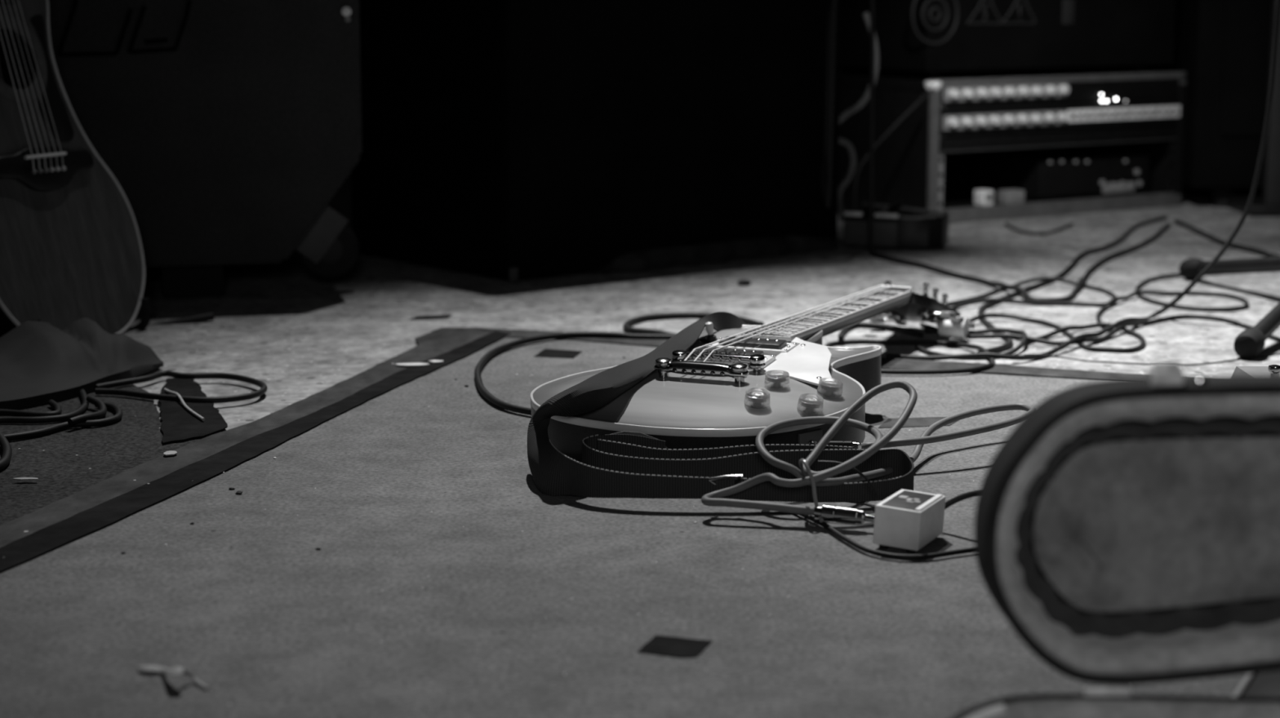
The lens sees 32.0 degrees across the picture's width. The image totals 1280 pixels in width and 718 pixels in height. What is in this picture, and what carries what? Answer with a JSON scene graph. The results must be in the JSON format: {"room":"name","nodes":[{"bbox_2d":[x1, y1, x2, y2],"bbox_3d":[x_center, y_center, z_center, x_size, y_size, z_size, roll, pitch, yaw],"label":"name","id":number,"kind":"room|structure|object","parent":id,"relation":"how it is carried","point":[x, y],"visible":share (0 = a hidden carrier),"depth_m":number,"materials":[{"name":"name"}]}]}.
{"room":"music rehearsal room","nodes":[
{"label":"music rehearsal room","id":0,"kind":"room"},
{"bbox_2d":[122,172,1279,437],"bbox_3d":[0.000,0.008,3.046,9.000,0.100,9.000,0,10,0],"label":"floor","id":1,"kind":"structure","parent":0,"point":[285,326],"depth_m":3.32,"materials":[{"name":"concrete"}]},
{"bbox_2d":[0,384,204,525],"bbox_3d":[-0.595,0.089,2.277,0.310,0.003,0.948,-3,10,-18],"label":"carpet","id":2,"kind":"object","parent":1,"relation":"on","point":[65,463],"visible":0.65,"depth_m":2.25,"materials":[{"name":"grey carpet"}]},
{"bbox_2d":[0,431,12,471],"bbox_3d":[-0.644,0.090,2.213,0.043,0.014,0.200,-3,10,-18],"label":"cable","id":3,"kind":"object","parent":2,"relation":"on","point":[5,445],"visible":1,"depth_m":2.20,"materials":[{"name":"black rubber"}]},
{"bbox_2d":[12,477,38,480],"bbox_3d":[-0.579,0.113,2.106,0.025,0.001,0.008,0,10,0],"label":"flake","id":4,"kind":"object","parent":2,"relation":"on","point":[20,478],"visible":1,"depth_m":2.10,"materials":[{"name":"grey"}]},
{"bbox_2d":[0,400,62,417],"bbox_3d":[-0.680,0.054,2.439,0.108,0.007,0.074,0,10,0],"label":"cable","id":5,"kind":"object","parent":2,"relation":"on","point":[58,411],"visible":0.88,"depth_m":2.41,"materials":[{"name":"black rubber"}]},
{"bbox_2d":[0,389,88,423],"bbox_3d":[-0.639,0.053,2.449,0.092,0.007,0.224,3,10,19],"label":"cable","id":6,"kind":"object","parent":2,"relation":"on","point":[42,420],"visible":0.91,"depth_m":2.38,"materials":[{"name":"black rubber"}]},
{"bbox_2d":[4,401,122,441],"bbox_3d":[-0.611,0.070,2.352,0.074,0.007,0.228,4,11,24],"label":"cable","id":7,"kind":"object","parent":2,"relation":"on","point":[87,424],"visible":0.95,"depth_m":2.35,"materials":[{"name":"black rubber"}]},
{"bbox_2d":[0,317,164,409],"bbox_3d":[-0.709,0.003,2.597,0.393,0.055,0.260,-8,13,-40],"label":"cloth","id":8,"kind":"object","parent":2,"relation":"on","point":[41,362],"visible":0.99,"depth_m":2.60,"materials":[{"name":"black fabric"}]},
{"bbox_2d":[67,395,106,426],"bbox_3d":[-0.590,0.057,2.405,0.030,0.013,0.128,-1,10,-4],"label":"cable","id":9,"kind":"object","parent":2,"relation":"on","point":[101,406],"visible":1,"depth_m":2.38,"materials":[{"name":"black rubber"}]},
{"bbox_2d":[31,297,214,329],"bbox_3d":[-0.810,-0.217,2.843,0.442,0.482,0.455,0,10,0],"label":"guitar stand","id":10,"kind":"object","parent":1,"relation":"on","point":[144,323],"visible":0.19,"depth_m":3.07,"materials":[{"name":"black metal"}]},
{"bbox_2d":[0,0,145,337],"bbox_3d":[-0.863,-0.523,2.927,0.318,1.052,0.300,5,11,28],"label":"acoustic guitar","id":11,"kind":"object","parent":10,"relation":"on","point":[71,249],"visible":0.86,"depth_m":2.95,"materials":[{"name":"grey wood"}]},
{"bbox_2d":[94,370,267,403],"bbox_3d":[-0.515,0.031,2.569,0.199,0.007,0.148,4,11,23],"label":"cable","id":12,"kind":"object","parent":1,"relation":"on","point":[104,388],"visible":1,"depth_m":2.54,"materials":[{"name":"black rubber"}]},
{"bbox_2d":[158,377,227,444],"bbox_3d":[-0.495,0.053,2.458,0.070,0.001,0.374,-2,10,-13],"label":"tape strip","id":13,"kind":"object","parent":1,"relation":"on","point":[178,424],"visible":0.98,"depth_m":2.41,"materials":[{"name":"fabric"}]},
{"bbox_2d":[164,388,204,421],"bbox_3d":[-0.503,0.048,2.461,0.006,0.007,0.190,-4,11,-23],"label":"string","id":14,"kind":"object","parent":13,"relation":"on","point":[178,395],"visible":1,"depth_m":2.45,"materials":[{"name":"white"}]},
{"bbox_2d":[48,0,362,298],"bbox_3d":[-1.086,-0.392,3.421,1.250,0.560,0.604,-2,10,-13],"label":"speaker cabinet","id":15,"kind":"object","parent":1,"relation":"on","point":[228,131],"visible":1,"depth_m":3.24,"materials":[{"name":"black wood"}]},
{"bbox_2d":[0,327,490,547],"bbox_3d":[-0.393,0.064,2.408,0.096,0.002,1.281,3,10,15],"label":"tape strip","id":16,"kind":"object","parent":1,"relation":"on","point":[433,344],"visible":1,"depth_m":2.29,"materials":[{"name":"fabric"}]},
{"bbox_2d":[163,450,177,456],"bbox_3d":[-0.466,0.094,2.218,0.014,0.001,0.019,0,10,0],"label":"flake","id":17,"kind":"object","parent":16,"relation":"on","point":[170,452],"visible":1,"depth_m":2.21,"materials":[{"name":"white paper"}]},
{"bbox_2d":[395,363,429,366],"bbox_3d":[-0.277,0.007,2.719,0.042,0.001,0.017,0,10,0],"label":"flake","id":18,"kind":"object","parent":16,"relation":"on","point":[398,364],"visible":1,"depth_m":2.72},
{"bbox_2d":[409,314,451,319],"bbox_3d":[-0.293,-0.059,3.132,0.068,0.001,0.027,-4,10,-20],"label":"tape mark","id":19,"kind":"object","parent":1,"relation":"on","point":[433,317],"visible":1,"depth_m":3.13,"materials":[{"name":"fabric"}]},
{"bbox_2d":[0,328,1246,717],"bbox_3d":[0.408,0.266,1.246,2.199,0.006,3.152,3,10,15],"label":"floor mat","id":20,"kind":"object","parent":1,"relation":"on","point":[442,582],"depth_m":1.75,"materials":[{"name":"grey carpet"}]},
{"bbox_2d":[137,665,209,691],"bbox_3d":[-0.317,0.211,1.516,0.022,0.016,0.069,-8,12,-37],"label":"dry leaf","id":21,"kind":"object","parent":20,"relation":"on","point":[176,671],"visible":1,"depth_m":1.51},
{"bbox_2d":[235,490,242,494],"bbox_3d":[-0.369,0.123,2.057,0.005,0.004,0.006,-10,14,-44],"label":"crumb","id":22,"kind":"object","parent":20,"relation":"on","point":[238,492],"visible":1,"depth_m":2.06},
{"bbox_2d":[427,360,443,363],"bbox_3d":[-0.249,0.003,2.740,0.016,0.001,0.016,9,13,41],"label":"flake","id":23,"kind":"object","parent":20,"relation":"on","point":[432,361],"visible":1,"depth_m":2.74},
{"bbox_2d":[533,348,582,358],"bbox_3d":[-0.102,-0.007,2.813,0.053,0.001,0.060,2,10,13],"label":"tape mark","id":24,"kind":"object","parent":20,"relation":"on","point":[546,353],"visible":1,"depth_m":2.81,"materials":[{"name":"fabric"}]},
{"bbox_2d":[474,331,675,415],"bbox_3d":[-0.097,0.010,2.691,0.255,0.009,0.554,4,11,22],"label":"cable","id":25,"kind":"object","parent":20,"relation":"on","point":[521,410],"visible":0.86,"depth_m":2.87,"materials":[{"name":"black rubber"}]},
{"bbox_2d":[636,635,712,657],"bbox_3d":[0.025,0.205,1.591,0.044,0.001,0.045,3,10,19],"label":"tape mark","id":26,"kind":"object","parent":20,"relation":"on","point":[661,646],"visible":1,"depth_m":1.59,"materials":[{"name":"fabric"}]},
{"bbox_2d":[529,280,974,462],"bbox_3d":[0.236,-0.011,2.553,0.328,0.097,1.019,5,11,29],"label":"electric guitar","id":27,"kind":"object","parent":20,"relation":"on","point":[730,385],"visible":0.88,"depth_m":2.23,"materials":[{"name":"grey wood"}]},
{"bbox_2d":[699,321,717,343],"bbox_3d":[0.078,-0.030,2.447,0.025,0.023,0.025,0,10,0],"label":"toggle switch","id":28,"kind":"object","parent":27,"relation":"attached to","point":[710,338],"depth_m":2.44,"materials":[{"name":"black plastic"}]},
{"bbox_2d":[527,311,914,502],"bbox_3d":[0.030,0.042,2.250,0.339,0.099,0.578,-2,10,-14],"label":"strap","id":29,"kind":"object","parent":27,"relation":"attached to","point":[624,464],"visible":0.88,"depth_m":2.06,"materials":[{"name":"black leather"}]},
{"bbox_2d":[806,440,817,445],"bbox_3d":[0.164,0.083,2.127,0.012,0.012,0.003,-7,12,-35],"label":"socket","id":30,"kind":"object","parent":27,"relation":"attached to","point":[809,442],"depth_m":2.12,"materials":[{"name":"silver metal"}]},
{"bbox_2d":[701,380,1034,524],"bbox_3d":[0.250,0.060,2.106,0.152,0.101,0.491,7,12,34],"label":"cable","id":31,"kind":"object","parent":27,"relation":"attached to","point":[805,476],"visible":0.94,"depth_m":1.99,"materials":[{"name":"grey rubber"}]},
{"bbox_2d":[795,513,975,559],"bbox_3d":[0.207,0.151,1.881,0.234,0.004,0.099,6,12,32],"label":"cable","id":32,"kind":"object","parent":20,"relation":"on","point":[900,557],"visible":0.77,"depth_m":1.84,"materials":[{"name":"black rubber"}]},
{"bbox_2d":[872,489,945,553],"bbox_3d":[0.226,0.137,1.877,0.042,0.040,0.066,5,11,25],"label":"box","id":33,"kind":"object","parent":20,"relation":"on","point":[908,520],"visible":1,"depth_m":1.85,"materials":[{"name":"grey paint"}]},
{"bbox_2d":[897,495,908,498],"bbox_3d":[0.222,0.116,1.881,0.007,0.001,0.008,8,12,25],"label":"print","id":34,"kind":"object","parent":33,"relation":"on","point":[901,496],"depth_m":1.88},
{"bbox_2d":[878,417,956,428],"bbox_3d":[0.300,0.068,2.385,0.106,0.001,0.048,-1,10,-8],"label":"tape mark","id":35,"kind":"object","parent":20,"relation":"on","point":[926,421],"visible":0.71,"depth_m":2.38,"materials":[{"name":"fabric"}]},
{"bbox_2d":[944,489,979,510],"bbox_3d":[0.324,0.130,1.890,0.174,0.051,0.061,1,10,7],"label":"power cable","id":36,"kind":"object","parent":20,"relation":"on","point":[956,500],"visible":0.11,"depth_m":1.91,"materials":[{"name":"black plastic"}]},
{"bbox_2d":[951,361,1279,717],"bbox_3d":[0.718,0.092,1.208,1.103,0.356,0.359,0,10,-2],"label":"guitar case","id":37,"kind":"object","parent":20,"relation":"on","point":[1127,531],"visible":1,"depth_m":1.34,"materials":[{"name":"plastic"}]},
{"bbox_2d":[1231,671,1279,697],"bbox_3d":[0.450,0.216,1.511,0.074,0.006,0.143,5,11,25],"label":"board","id":38,"kind":"object","parent":20,"relation":"on","point":[1264,685],"visible":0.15,"depth_m":1.49,"materials":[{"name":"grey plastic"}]},
{"bbox_2d":[1232,364,1279,375],"bbox_3d":[0.678,0.040,2.305,0.150,0.082,0.112,0,10,0],"label":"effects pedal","id":39,"kind":"object","parent":20,"relation":"on","point":[1273,369],"visible":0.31,"depth_m":2.31,"materials":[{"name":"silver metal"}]},
{"bbox_2d":[622,312,764,334],"bbox_3d":[0.064,-0.046,3.037,0.174,0.008,0.192,6,11,30],"label":"cable","id":40,"kind":"object","parent":1,"relation":"on","point":[626,326],"visible":0.66,"depth_m":3.08,"materials":[{"name":"black rubber"}]},
{"bbox_2d":[737,279,751,285],"bbox_3d":[0.161,-0.118,3.457,0.020,0.010,0.021,2,10,12],"label":"crumb","id":41,"kind":"object","parent":1,"relation":"on","point":[741,282],"visible":1,"depth_m":3.45,"materials":[{"name":"black"}]},
{"bbox_2d":[837,322,924,342],"bbox_3d":[0.290,-0.038,2.978,0.140,0.013,0.116,-6,11,-30],"label":"cable","id":42,"kind":"object","parent":1,"relation":"on","point":[861,325],"visible":0.9,"depth_m":3.01,"materials":[{"name":"black rubber"}]},
{"bbox_2d":[852,91,929,211],"bbox_3d":[0.460,-0.370,4.140,0.198,0.246,0.027,-9,13,-42],"label":"cable","id":43,"kind":"object","parent":1,"relation":"on","point":[909,110],"visible":0.84,"depth_m":4.12,"materials":[{"name":"black rubber"}]},
{"bbox_2d":[843,201,948,250],"bbox_3d":[0.457,-0.238,3.937,0.169,0.080,0.127,4,11,22],"label":"foot pedal","id":44,"kind":"object","parent":1,"relation":"on","point":[897,226],"visible":0.98,"depth_m":3.89,"materials":[{"name":"black plastic"}]},
{"bbox_2d":[824,339,995,374],"bbox_3d":[0.335,-0.004,2.786,0.207,0.012,0.264,0,10,0],"label":"cable","id":45,"kind":"object","parent":1,"relation":"on","point":[883,371],"visible":0.91,"depth_m":2.84,"materials":[{"name":"black rubber"}]},
{"bbox_2d":[937,318,968,339],"bbox_3d":[0.411,-0.041,2.937,0.036,0.028,0.028,4,11,21],"label":"plastic cup","id":46,"kind":"object","parent":1,"relation":"on","point":[947,328],"visible":1,"depth_m":2.93,"materials":[{"name":"plastic"}]},
{"bbox_2d":[915,327,1026,359],"bbox_3d":[0.428,-0.023,2.883,0.139,0.016,0.193,2,10,13],"label":"cable","id":47,"kind":"object","parent":1,"relation":"on","point":[1022,333],"visible":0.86,"depth_m":2.89,"materials":[{"name":"black rubber"}]},
{"bbox_2d":[820,0,1170,302],"bbox_3d":[0.585,-0.478,3.783,0.496,0.608,1.079,4,11,21],"label":"cable","id":48,"kind":"object","parent":1,"relation":"on","point":[827,160],"visible":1,"depth_m":3.75,"materials":[{"name":"black rubber"}]},
{"bbox_2d":[838,67,1186,223],"bbox_3d":[0.725,-0.452,4.598,0.687,0.277,0.425,-6,12,-32],"label":"case","id":49,"kind":"object","parent":1,"relation":"on","point":[910,170],"visible":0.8,"depth_m":4.42,"materials":[{"name":"metal"}]},
{"bbox_2d":[973,189,993,205],"bbox_3d":[0.673,-0.317,4.372,0.026,0.030,0.032,-6,12,-32],"label":"block","id":50,"kind":"object","parent":49,"relation":"on","point":[981,197],"visible":1,"depth_m":4.36,"materials":[{"name":"silver metal"}]},
{"bbox_2d":[840,0,1176,78],"bbox_3d":[0.699,-0.758,4.516,0.700,0.354,0.384,-6,12,-32],"label":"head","id":51,"kind":"object","parent":49,"relation":"on","point":[931,37],"visible":0.98,"depth_m":4.36},
{"bbox_2d":[997,188,1024,204],"bbox_3d":[0.733,-0.321,4.410,0.046,0.026,0.032,-6,12,-32],"label":"block","id":52,"kind":"object","parent":49,"relation":"on","point":[1004,196],"visible":1,"depth_m":4.40,"materials":[{"name":"grey plastic"}]},
{"bbox_2d":[939,125,1177,153],"bbox_3d":[0.744,-0.460,4.566,0.632,0.028,0.353,-6,12,-32],"label":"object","id":53,"kind":"object","parent":49,"relation":"attached to","point":[957,144],"visible":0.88,"depth_m":4.41,"materials":[{"name":"black metal"}]},
{"bbox_2d":[939,98,1180,136],"bbox_3d":[0.750,-0.502,4.553,0.636,0.052,0.367,-6,12,-32],"label":"rack preamp","id":54,"kind":"object","parent":49,"relation":"in","point":[984,120],"visible":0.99,"depth_m":4.40,"materials":[{"name":"grey plastic"}]},
{"bbox_2d":[940,77,1179,108],"bbox_3d":[0.747,-0.549,4.544,0.634,0.044,0.367,-6,12,-32],"label":"rack unit","id":55,"kind":"object","parent":49,"relation":"in","point":[1015,94],"visible":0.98,"depth_m":4.39,"materials":[{"name":"grey plastic"}]},
{"bbox_2d":[972,146,1149,199],"bbox_3d":[0.869,-0.386,4.606,0.306,0.078,0.207,-6,12,-32],"label":"amplifier","id":56,"kind":"object","parent":49,"relation":"in","point":[1047,173],"visible":1,"depth_m":4.53,"materials":[{"name":"grey plastic"}]},
{"bbox_2d":[946,276,1116,310],"bbox_3d":[0.587,-0.089,3.277,0.201,0.012,0.378,7,12,34],"label":"cable","id":57,"kind":"object","parent":1,"relation":"on","point":[975,300],"visible":0.78,"depth_m":3.25,"materials":[{"name":"black rubber"}]},
{"bbox_2d":[1004,222,1074,235],"bbox_3d":[0.763,-0.244,4.189,0.133,0.006,0.173,0,10,0],"label":"cable","id":58,"kind":"object","parent":1,"relation":"on","point":[1072,224],"visible":1,"depth_m":4.15,"materials":[{"name":"black rubber"}]},
{"bbox_2d":[968,313,1146,352],"bbox_3d":[0.555,-0.036,2.973,0.276,0.013,0.180,7,12,37],"label":"cable","id":59,"kind":"object","parent":1,"relation":"on","point":[1059,330],"visible":0.89,"depth_m":2.99,"materials":[{"name":"black rubber"}]},
{"bbox_2d":[977,215,1168,353],"bbox_3d":[0.694,-0.144,3.608,0.105,0.008,1.697,4,10,20],"label":"cable","id":60,"kind":"object","parent":1,"relation":"on","point":[1009,344],"visible":0.91,"depth_m":3.45,"materials":[{"name":"black rubber"}]},
{"bbox_2d":[885,0,1279,360],"bbox_3d":[0.599,-0.310,2.907,0.659,0.580,0.149,-8,12,-37],"label":"cable","id":61,"kind":"object","parent":1,"relation":"on","point":[977,355],"visible":0.99,"depth_m":3.03,"materials":[{"name":"black rubber"}]},
{"bbox_2d":[920,314,1279,346],"bbox_3d":[0.618,-0.036,2.966,0.474,0.013,0.326,0,10,0],"label":"cable","id":62,"kind":"object","parent":1,"relation":"on","point":[1122,326],"visible":0.82,"depth_m":2.96,"materials":[{"name":"black rubber"}]},
{"bbox_2d":[1023,352,1279,365],"bbox_3d":[0.680,-0.002,2.790,0.393,0.008,0.078,-2,10,-9],"label":"cable","id":63,"kind":"object","parent":1,"relation":"on","point":[1277,353],"visible":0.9,"depth_m":2.78,"materials":[{"name":"black rubber"}]},
{"bbox_2d":[1095,273,1249,332],"bbox_3d":[0.799,-0.089,3.277,0.189,0.011,0.657,4,11,23],"label":"cable","id":64,"kind":"object","parent":1,"relation":"on","point":[1139,293],"visible":0.93,"depth_m":3.29,"materials":[{"name":"black rubber"}]},
{"bbox_2d":[1145,0,1271,207],"bbox_3d":[1.575,-0.967,4.745,0.900,1.240,0.609,0,10,0],"label":"cabinet","id":65,"kind":"object","parent":1,"relation":"on","point":[1222,47],"visible":0.55,"depth_m":4.52,"materials":[{"name":"black wood"}]},
{"bbox_2d":[1219,0,1271,136],"bbox_3d":[1.575,-0.955,4.443,0.800,1.020,0.010,0,10,0],"label":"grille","id":66,"kind":"object","parent":65,"relation":"attached to","point":[1245,25],"depth_m":4.50,"materials":[{"name":"black fabric"}]},
{"bbox_2d":[1173,218,1279,257],"bbox_3d":[1.055,-0.206,3.959,0.051,0.009,0.703,-1,10,-7],"label":"cable","id":67,"kind":"object","parent":1,"relation":"on","point":[1264,253],"visible":0.93,"depth_m":3.96,"materials":[{"name":"black rubber"}]},
{"bbox_2d":[1178,256,1279,359],"bbox_3d":[0.973,-0.734,3.022,0.356,1.374,0.767,1,10,8],"label":"microphone stand","id":68,"kind":"object","parent":1,"relation":"on","point":[1249,343],"visible":0.94,"depth_m":3.31,"materials":[{"name":"black metal"}]},
{"bbox_2d":[1197,280,1279,302],"bbox_3d":[0.925,-0.093,3.322,0.011,0.005,0.348,-3,10,-18],"label":"cable","id":69,"kind":"object","parent":1,"relation":"on","point":[1272,299],"visible":0.97,"depth_m":3.38,"materials":[{"name":"black rubber"}]},
{"bbox_2d":[1226,0,1279,217],"bbox_3d":[1.266,-0.897,4.401,0.120,1.220,0.180,0,10,0],"label":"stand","id":70,"kind":"object","parent":1,"relation":"on","point":[1268,205],"visible":0.95,"depth_m":4.43,"materials":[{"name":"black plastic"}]},
{"bbox_3d":[-0.064,-0.441,3.801,0.714,0.526,0.488,-8,13,-39],"label":"speaker cabinet","id":71,"kind":"object","parent":1,"relation":"on","visible":0},
{"bbox_2d":[837,137,856,222],"bbox_3d":[0.363,-0.319,3.963,0.039,0.154,0.032,0,10,0],"label":"cable","id":72,"kind":"object","parent":71,"relation":"hanging from","point":[846,180],"visible":0.84,"depth_m":3.95,"materials":[{"name":"black rubber"}]},
{"bbox_2d":[839,11,879,124],"bbox_3d":[0.376,-0.504,3.911,0.089,0.205,0.020,-3,10,-19],"label":"cable","id":73,"kind":"object","parent":71,"relation":"hanging from","point":[863,101],"visible":0.61,"depth_m":3.91,"materials":[{"name":"black rubber"}]},
{"bbox_2d":[846,66,1130,71],"bbox_3d":[0.000,-2.400,6.688,9.000,3.400,0.100,0,10,0],"label":"wall","id":74,"kind":"structure","parent":0,"point":[1122,67],"depth_m":6.90,"materials":[{"name":"grey paint"}]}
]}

